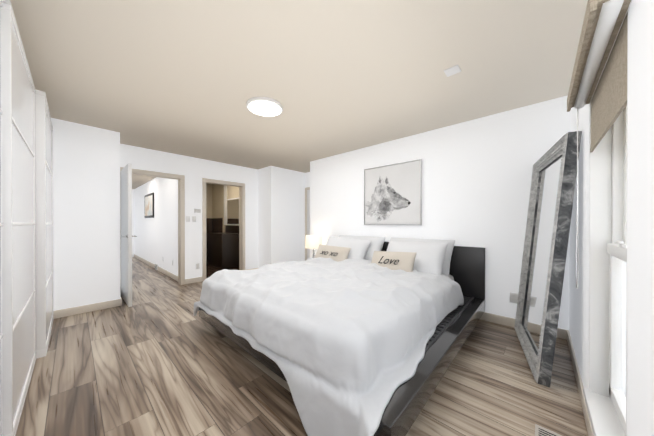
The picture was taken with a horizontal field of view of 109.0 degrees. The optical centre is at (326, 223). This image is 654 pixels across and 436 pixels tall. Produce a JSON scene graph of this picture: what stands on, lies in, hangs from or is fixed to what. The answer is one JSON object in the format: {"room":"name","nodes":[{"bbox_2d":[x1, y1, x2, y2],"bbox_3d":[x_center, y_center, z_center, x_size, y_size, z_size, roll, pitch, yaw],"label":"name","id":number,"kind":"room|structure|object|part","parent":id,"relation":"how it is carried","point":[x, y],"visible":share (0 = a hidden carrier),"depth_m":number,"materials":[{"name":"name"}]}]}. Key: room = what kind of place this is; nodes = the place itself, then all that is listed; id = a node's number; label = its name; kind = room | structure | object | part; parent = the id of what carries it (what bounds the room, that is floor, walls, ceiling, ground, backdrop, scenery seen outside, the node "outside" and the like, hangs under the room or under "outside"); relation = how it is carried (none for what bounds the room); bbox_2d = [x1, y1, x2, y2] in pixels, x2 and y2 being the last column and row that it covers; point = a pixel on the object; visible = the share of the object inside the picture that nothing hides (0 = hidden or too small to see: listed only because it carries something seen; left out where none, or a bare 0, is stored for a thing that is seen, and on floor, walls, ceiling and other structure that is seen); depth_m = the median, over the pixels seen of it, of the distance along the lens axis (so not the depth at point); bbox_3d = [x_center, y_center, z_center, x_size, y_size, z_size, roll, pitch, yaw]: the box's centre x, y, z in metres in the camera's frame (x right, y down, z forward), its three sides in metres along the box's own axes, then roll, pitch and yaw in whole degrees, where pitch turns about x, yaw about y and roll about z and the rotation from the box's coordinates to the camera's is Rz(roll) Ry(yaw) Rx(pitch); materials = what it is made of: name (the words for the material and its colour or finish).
{"room":"bedroom","nodes":[
{"label":"bedroom","id":0,"kind":"room"},
{"bbox_2d":[51,118,119,310],"bbox_3d":[-3.776,-0.061,3.159,0.920,2.490,1.370,0,0,43],"label":"wall","id":1,"kind":"structure","parent":0,"point":[86,214],"depth_m":3.10,"materials":[{"name":"paint"}]},
{"bbox_2d":[53,298,121,318],"bbox_3d":[-3.428,1.135,2.852,0.018,0.100,1.385,0,0,43],"label":"baseboard","id":2,"kind":"structure","parent":1,"relation":"attached to","point":[61,313],"depth_m":3.09,"materials":[{"name":"beige wood"}]},
{"bbox_2d":[132,189,133,256],"bbox_3d":[-7.115,-0.075,7.832,0.120,2.490,1.220,0,0,43],"label":"wall","id":3,"kind":"structure","parent":0,"point":[132,222],"depth_m":8.13,"materials":[{"name":"paint"}]},
{"bbox_2d":[132,174,155,188],"bbox_3d":[-5.126,-1.249,6.003,5.279,0.130,0.980,0,0,43],"label":"ceiling","id":4,"kind":"structure","parent":0,"point":[138,181],"depth_m":6.44,"materials":[{"name":"beige paint"}]},
{"bbox_2d":[134,177,177,275],"bbox_3d":[-4.754,-0.070,6.411,5.280,2.490,0.120,0,0,43],"label":"wall","id":5,"kind":"structure","parent":0,"point":[155,239],"depth_m":5.78,"materials":[{"name":"paint"}]},
{"bbox_2d":[144,192,153,217],"bbox_3d":[-4.953,-0.486,6.489,1.080,0.660,0.030,0,0,43],"label":"framed picture","id":6,"kind":"object","parent":5,"relation":"attached to","point":[148,205],"visible":0.98,"depth_m":6.38,"materials":[{"name":"black"}]},
{"bbox_2d":[134,254,177,280],"bbox_3d":[-4.799,1.125,6.366,5.280,0.100,0.015,0,0,43],"label":"baseboard","id":7,"kind":"structure","parent":5,"relation":"attached to","point":[160,269],"depth_m":5.66,"materials":[{"name":"beige wood"}]},
{"bbox_2d":[120,144,257,278],"bbox_3d":[-2.599,-0.066,4.766,0.120,2.490,2.590,0,0,43],"label":"wall","id":8,"kind":"structure","parent":0,"point":[194,171],"depth_m":4.66,"materials":[{"name":"paint"}]},
{"bbox_2d":[120,163,136,306],"bbox_3d":[-3.064,0.164,3.551,0.805,2.023,0.162,0,0,43],"label":"hall door","id":9,"kind":"structure","parent":8,"relation":"in","point":[126,222],"depth_m":3.38,"materials":[{"name":"white painted wood"},{"name":"chrome"}]},
{"bbox_2d":[120,167,184,295],"bbox_3d":[-3.123,0.129,4.196,0.156,2.105,0.960,0,0,43],"label":"door frame","id":10,"kind":"structure","parent":8,"relation":"attached to","point":[181,228],"depth_m":4.46,"materials":[{"name":"beige wood"}]},
{"bbox_2d":[185,277,202,283],"bbox_3d":[-2.640,1.130,4.624,0.015,0.100,0.320,0,0,43],"label":"baseboard","id":11,"kind":"structure","parent":8,"relation":"attached to","point":[198,279],"depth_m":4.61,"materials":[{"name":"beige wood"}]},
{"bbox_2d":[194,208,200,212],"bbox_3d":[-2.593,-0.255,4.672,0.016,0.085,0.125,0,0,43],"label":"thermostat","id":12,"kind":"object","parent":8,"relation":"attached to","point":[197,210],"visible":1,"depth_m":4.66,"materials":[{"name":"white plastic"}]},
{"bbox_2d":[202,178,244,280],"bbox_3d":[-2.268,0.126,5.128,0.156,2.105,0.930,0,0,43],"label":"door frame","id":13,"kind":"structure","parent":8,"relation":"attached to","point":[241,186],"depth_m":5.26,"materials":[{"name":"beige wood"}]},
{"bbox_2d":[206,183,211,217],"bbox_3d":[-4.397,-0.073,7.244,0.120,2.490,1.790,0,0,43],"label":"wall","id":14,"kind":"structure","parent":0,"point":[208,200],"depth_m":7.69,"materials":[{"name":"beige paint"}]},
{"bbox_2d":[206,264,238,278],"bbox_3d":[-3.292,1.172,6.234,2.880,0.006,1.550,0,0,43],"label":"bathroom tile floor","id":15,"kind":"structure","parent":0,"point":[211,270],"depth_m":5.92,"materials":[{"name":"tile"}]},
{"bbox_2d":[206,218,222,263],"bbox_3d":[-3.969,0.500,6.853,1.039,1.334,1.548,0,0,43],"label":"deck","id":16,"kind":"object","parent":15,"relation":"on","point":[214,225],"visible":0.19,"depth_m":7.62,"materials":[{"name":"tile"}]},
{"bbox_2d":[207,226,238,268],"bbox_3d":[-2.877,0.616,6.521,1.000,1.104,0.537,0,0,43],"label":"bathroom vanity","id":17,"kind":"object","parent":15,"relation":"on","point":[222,250],"visible":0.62,"depth_m":6.22,"materials":[{"name":"brown wood"}]},
{"bbox_2d":[212,184,238,232],"bbox_3d":[-2.727,-0.072,6.845,2.880,2.490,0.120,0,0,43],"label":"wall","id":18,"kind":"structure","parent":0,"point":[218,200],"depth_m":7.33,"materials":[{"name":"beige paint"}]},
{"bbox_2d":[224,185,226,224],"bbox_3d":[-3.076,-0.617,7.062,0.170,1.320,0.029,0,0,43],"label":"panel","id":19,"kind":"object","parent":18,"relation":"attached to","point":[225,204],"visible":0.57,"depth_m":7.03,"materials":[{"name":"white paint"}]},
{"bbox_2d":[227,197,238,224],"bbox_3d":[-2.705,-0.336,6.728,0.790,0.780,0.022,0,0,43],"label":"bathroom mirror","id":20,"kind":"object","parent":18,"relation":"attached to","point":[232,211],"visible":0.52,"depth_m":6.70,"materials":[{"name":"white mirror"}]},
{"bbox_2d":[258,166,304,267],"bbox_3d":[-1.129,-0.069,5.961,0.670,2.490,1.160,0,0,43],"label":"wall","id":21,"kind":"structure","parent":0,"point":[281,214],"depth_m":5.58,"materials":[{"name":"paint"}]},
{"bbox_2d":[10,0,587,183],"bbox_3d":[-2.384,-1.360,4.612,11.600,0.100,6.200,0,0,43],"label":"ceiling","id":22,"kind":"structure","parent":0,"point":[190,78],"depth_m":1.93,"materials":[{"name":"paint"}]},
{"bbox_2d":[246,97,282,116],"bbox_3d":[-0.687,-1.272,2.587,0.390,0.065,0.390,0,0,43],"label":"ceiling light","id":23,"kind":"object","parent":22,"relation":"attached to","point":[265,106],"visible":1,"depth_m":2.51,"materials":[{"name":"white plastic"}]},
{"bbox_2d":[248,101,280,115],"bbox_3d":[-0.687,-1.254,2.587,0.354,0.030,0.354,0,0,43],"label":"diffuser","id":24,"kind":"object","parent":23,"relation":"attached to","point":[261,108],"depth_m":2.53,"materials":[{"name":"white plastic"}]},
{"bbox_2d":[444,65,460,76],"bbox_3d":[1.069,-1.298,1.986,0.110,0.008,0.110,0,0,43],"label":"ceiling detector","id":25,"kind":"object","parent":22,"relation":"attached to","point":[455,69],"visible":1,"depth_m":1.97,"materials":[{"name":"white plastic"}]},
{"bbox_2d":[16,257,587,435],"bbox_3d":[-2.384,1.230,4.620,11.600,0.100,6.200,0,0,43],"label":"floor","id":26,"kind":"structure","parent":0,"point":[158,358],"depth_m":1.72,"materials":[{"name":"brown wood"}]},
{"bbox_2d":[0,0,53,435],"bbox_3d":[-1.929,0.011,1.044,4.638,2.360,0.742,0,0,43],"label":"wardrobe","id":27,"kind":"object","parent":26,"relation":"on","point":[26,226],"visible":1,"depth_m":1.52,"materials":[{"name":"white wood"}]},
{"bbox_2d":[194,235,484,435],"bbox_3d":[0.166,0.797,2.735,2.455,1.178,2.547,0,0,43],"label":"bed","id":28,"kind":"object","parent":26,"relation":"on","point":[347,335],"visible":1,"depth_m":1.70,"materials":[{"name":"white fabric"}]},
{"bbox_2d":[326,236,370,258],"bbox_3d":[0.273,0.443,3.726,0.820,0.500,0.254,4,-33,37],"label":"pillow","id":29,"kind":"object","parent":28,"relation":"on","point":[360,248],"depth_m":3.57,"materials":[{"name":"white fabric"}]},
{"bbox_2d":[387,241,447,274],"bbox_3d":[1.083,0.445,2.982,0.820,0.500,0.260,-3,-38,46],"label":"pillow","id":30,"kind":"object","parent":28,"relation":"on","point":[430,259],"depth_m":2.78,"materials":[{"name":"white fabric"}]},
{"bbox_3d":[1.041,0.678,3.632,2.380,0.770,0.040,0,0,43],"label":"headboard","id":31,"kind":"part","parent":28,"relation":"part of","materials":[{"name":"black wood"}]},
{"bbox_2d":[515,131,581,386],"bbox_3d":[1.927,0.272,2.108,0.080,1.830,1.050,6,3,32],"label":"floor mirror","id":32,"kind":"object","parent":26,"relation":"on","point":[540,240],"visible":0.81,"depth_m":1.92,"materials":[{"name":"silver metal"}]},
{"bbox_2d":[514,135,564,379],"bbox_3d":[1.902,0.270,2.123,0.033,1.811,1.030,6,3,32],"label":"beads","id":33,"kind":"object","parent":32,"relation":"attached to","point":[549,157],"visible":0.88,"depth_m":2.11,"materials":[{"name":"silver metal"}]},
{"label":"glass","id":34,"kind":"part","parent":32,"relation":"part of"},
{"bbox_2d":[535,424,561,435],"bbox_3d":[1.166,1.188,1.212,0.130,0.005,0.340,0,0,43],"label":"floor vent","id":35,"kind":"object","parent":26,"relation":"in","point":[541,431],"visible":1,"depth_m":1.32,"materials":[{"name":"grey metal"}]},
{"bbox_3d":[-0.269,0.980,4.527,0.560,0.400,0.455,0,0,43],"label":"nightstand","id":36,"kind":"object","parent":26,"relation":"on","visible":0},
{"bbox_2d":[305,235,321,257],"bbox_3d":[-0.259,0.508,4.567,0.340,0.541,0.340,0,0,43],"label":"table lamp","id":37,"kind":"object","parent":36,"relation":"on","point":[312,242],"visible":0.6,"depth_m":4.43,"materials":[{"name":"white glass"}]},
{"bbox_3d":[-0.259,0.358,4.567,0.340,0.240,0.340,0,0,43],"label":"lamp shade","id":38,"kind":"part","parent":37,"relation":"part of","materials":[{"name":"white fabric"}]},
{"bbox_2d":[305,172,309,187],"bbox_3d":[0.026,-0.068,5.607,1.510,2.490,0.120,0,0,43],"label":"wall","id":39,"kind":"structure","parent":0,"point":[307,179],"depth_m":6.01,"materials":[{"name":"paint"}]},
{"bbox_2d":[305,187,309,260],"bbox_3d":[-0.048,0.124,5.582,1.425,2.105,0.018,0,0,43],"label":"door frame","id":40,"kind":"structure","parent":39,"relation":"attached to","point":[307,188],"depth_m":6.01,"materials":[{"name":"beige wood"}]},
{"bbox_2d":[307,190,309,258],"bbox_3d":[-0.040,0.157,5.581,1.270,2.030,0.007,0,0,43],"label":"door","id":41,"kind":"structure","parent":39,"relation":"in","point":[308,218],"depth_m":5.97,"materials":[{"name":"white wood"}]},
{"bbox_2d":[310,95,569,329],"bbox_3d":[1.091,-0.062,3.707,3.830,2.490,0.120,0,0,43],"label":"wall","id":42,"kind":"structure","parent":0,"point":[476,179],"depth_m":2.94,"materials":[{"name":"paint"}]},
{"bbox_2d":[364,159,421,224],"bbox_3d":[1.001,-0.452,3.681,0.970,0.950,0.033,0,0,43],"label":"framed picture","id":43,"kind":"object","parent":42,"relation":"attached to","point":[392,194],"visible":0.98,"depth_m":3.63,"materials":[{"name":"white paper"}]},
{"bbox_2d":[510,292,517,302],"bbox_3d":[2.135,0.851,2.665,0.075,0.115,0.008,0,0,43],"label":"outlet","id":44,"kind":"object","parent":42,"relation":"attached to","point":[513,297],"visible":0.88,"depth_m":2.66,"materials":[{"name":"white plastic"}]},
{"bbox_2d":[480,312,564,338],"bbox_3d":[1.030,1.133,3.673,3.790,0.100,0.018,0,0,43],"label":"baseboard","id":45,"kind":"structure","parent":42,"relation":"attached to","point":[506,321],"depth_m":2.72,"materials":[{"name":"beige wood"}]},
{"bbox_2d":[569,0,653,435],"bbox_3d":[1.081,-0.053,0.702,0.220,2.490,4.560,0,0,43],"label":"wall","id":46,"kind":"structure","parent":0,"point":[640,316],"depth_m":0.71,"materials":[{"name":"paint"}]},
{"bbox_2d":[565,330,593,435],"bbox_3d":[0.995,1.141,0.785,0.015,0.100,4.320,0,0,43],"label":"baseboard","id":47,"kind":"structure","parent":46,"relation":"attached to","point":[579,382],"depth_m":1.64,"materials":[{"name":"beige wood"}]},
{"bbox_2d":[583,9,627,435],"bbox_3d":[1.340,0.136,1.035,0.190,1.810,0.880,0,0,43],"label":"window","id":48,"kind":"structure","parent":46,"relation":"in","point":[605,395],"depth_m":1.30,"materials":[{"name":"white paint"}]},
{"bbox_2d":[567,0,630,287],"bbox_3d":[1.244,-0.209,1.103,0.106,1.202,1.011,0,0,43],"label":"roller blind","id":49,"kind":"object","parent":48,"relation":"attached to","point":[602,22],"visible":0.98,"depth_m":0.96,"materials":[{"name":"fabric"}]},
{"bbox_3d":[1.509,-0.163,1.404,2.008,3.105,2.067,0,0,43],"label":"chain","id":50,"kind":"part","parent":49,"relation":"part of","materials":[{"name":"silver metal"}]}
]}

